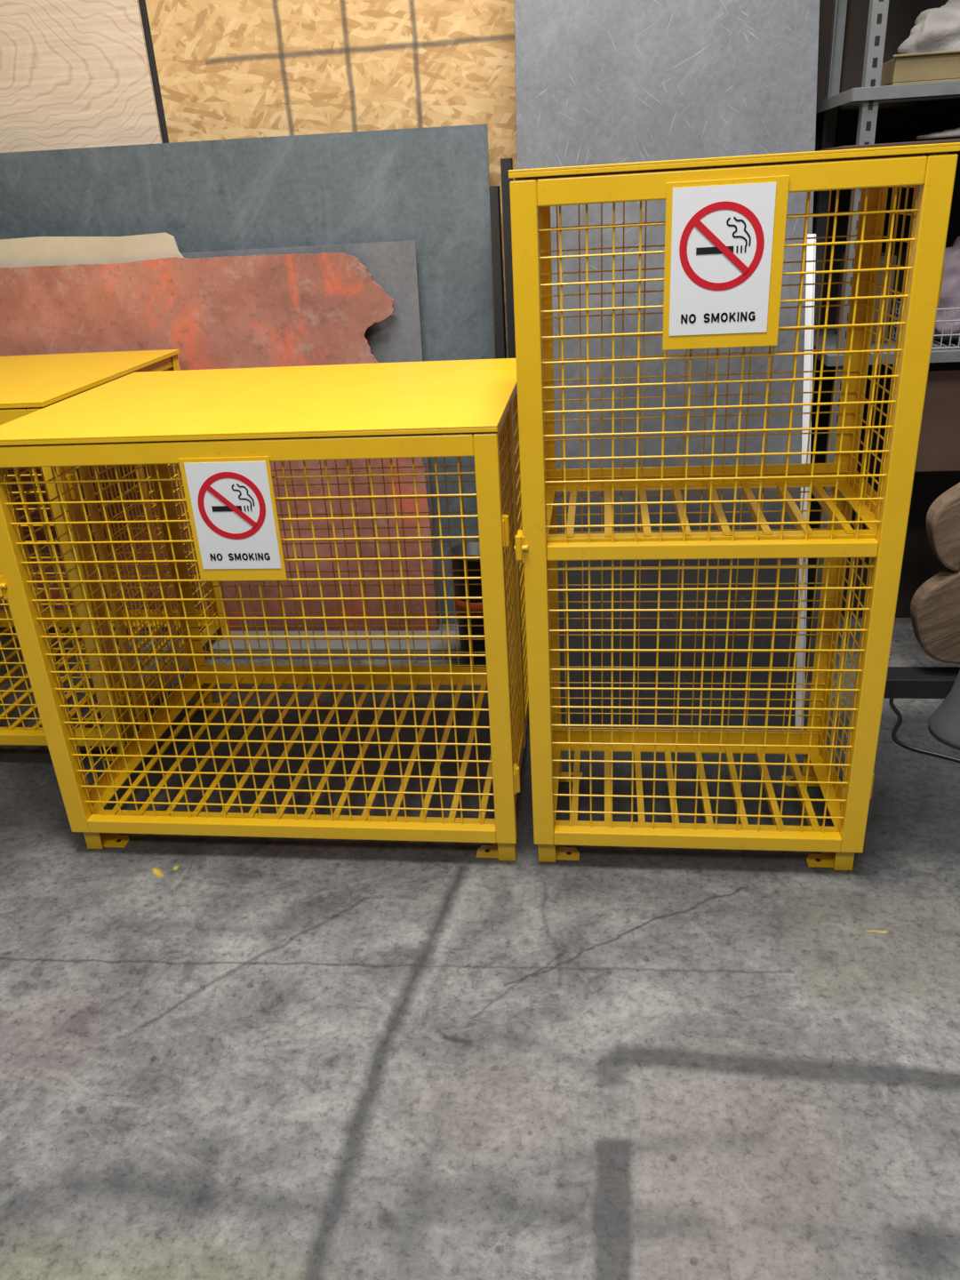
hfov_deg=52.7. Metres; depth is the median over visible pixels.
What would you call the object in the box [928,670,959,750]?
stand
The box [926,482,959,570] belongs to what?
log
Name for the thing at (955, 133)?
coiled rope
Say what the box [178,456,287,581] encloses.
no smoking sign
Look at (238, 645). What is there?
plank
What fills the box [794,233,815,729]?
bar
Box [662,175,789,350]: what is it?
no smoking sign
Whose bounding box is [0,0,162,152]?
plywood panel
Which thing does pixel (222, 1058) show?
floor
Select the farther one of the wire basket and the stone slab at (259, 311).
the stone slab at (259, 311)
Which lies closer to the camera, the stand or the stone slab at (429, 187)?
the stand
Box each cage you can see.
[0,349,227,760]
[0,358,528,860]
[508,142,959,870]
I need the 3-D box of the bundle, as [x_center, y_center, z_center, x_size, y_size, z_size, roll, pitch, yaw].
[1.369,-1.679,2.705,0.416,0.213,0.239,0,25,7]
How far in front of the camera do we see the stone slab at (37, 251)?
3.46 m
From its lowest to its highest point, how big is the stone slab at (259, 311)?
0.384 m
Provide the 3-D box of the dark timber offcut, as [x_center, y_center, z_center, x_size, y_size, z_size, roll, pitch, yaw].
[1.577,0.142,3.234,0.590,0.070,0.100,0,25,7]
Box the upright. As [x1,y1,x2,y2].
[489,158,517,630]
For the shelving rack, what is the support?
on the floor
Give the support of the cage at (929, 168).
on the floor
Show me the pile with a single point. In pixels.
(950, 287)
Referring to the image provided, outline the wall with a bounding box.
[138,0,168,143]
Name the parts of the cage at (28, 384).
door frame, roof plate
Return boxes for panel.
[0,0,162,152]
[145,0,516,595]
[514,0,819,726]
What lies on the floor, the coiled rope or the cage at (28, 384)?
the cage at (28, 384)
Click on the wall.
(142, 3)
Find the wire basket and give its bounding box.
[888,297,959,349]
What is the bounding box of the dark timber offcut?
[856,666,959,698]
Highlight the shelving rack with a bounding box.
[804,0,959,681]
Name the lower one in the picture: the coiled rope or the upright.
the upright
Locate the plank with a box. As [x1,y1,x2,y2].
[128,630,461,658]
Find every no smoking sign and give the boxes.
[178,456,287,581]
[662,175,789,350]
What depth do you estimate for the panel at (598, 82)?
2.94 m
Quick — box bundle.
[897,0,959,54]
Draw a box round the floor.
[0,608,959,1279]
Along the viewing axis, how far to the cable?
2.95 m
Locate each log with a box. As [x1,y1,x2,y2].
[910,567,959,663]
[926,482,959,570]
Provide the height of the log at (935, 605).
0.331 m
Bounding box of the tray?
[880,49,959,86]
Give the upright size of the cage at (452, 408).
1.157 m
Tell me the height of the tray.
0.073 m
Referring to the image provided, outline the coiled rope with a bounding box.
[915,127,959,140]
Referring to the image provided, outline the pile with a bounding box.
[933,236,959,341]
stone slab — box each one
[0,123,495,623]
[0,232,183,267]
[0,252,394,370]
[180,240,439,629]
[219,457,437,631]
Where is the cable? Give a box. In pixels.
[888,696,959,762]
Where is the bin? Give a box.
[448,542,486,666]
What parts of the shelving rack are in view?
board shelf, brown panel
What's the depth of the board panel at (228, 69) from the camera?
3.35 m
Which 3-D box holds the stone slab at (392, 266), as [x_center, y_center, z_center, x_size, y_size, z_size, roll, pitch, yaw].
[-0.808,-0.712,3.725,1.255,1.465,0.028,0,25,7]

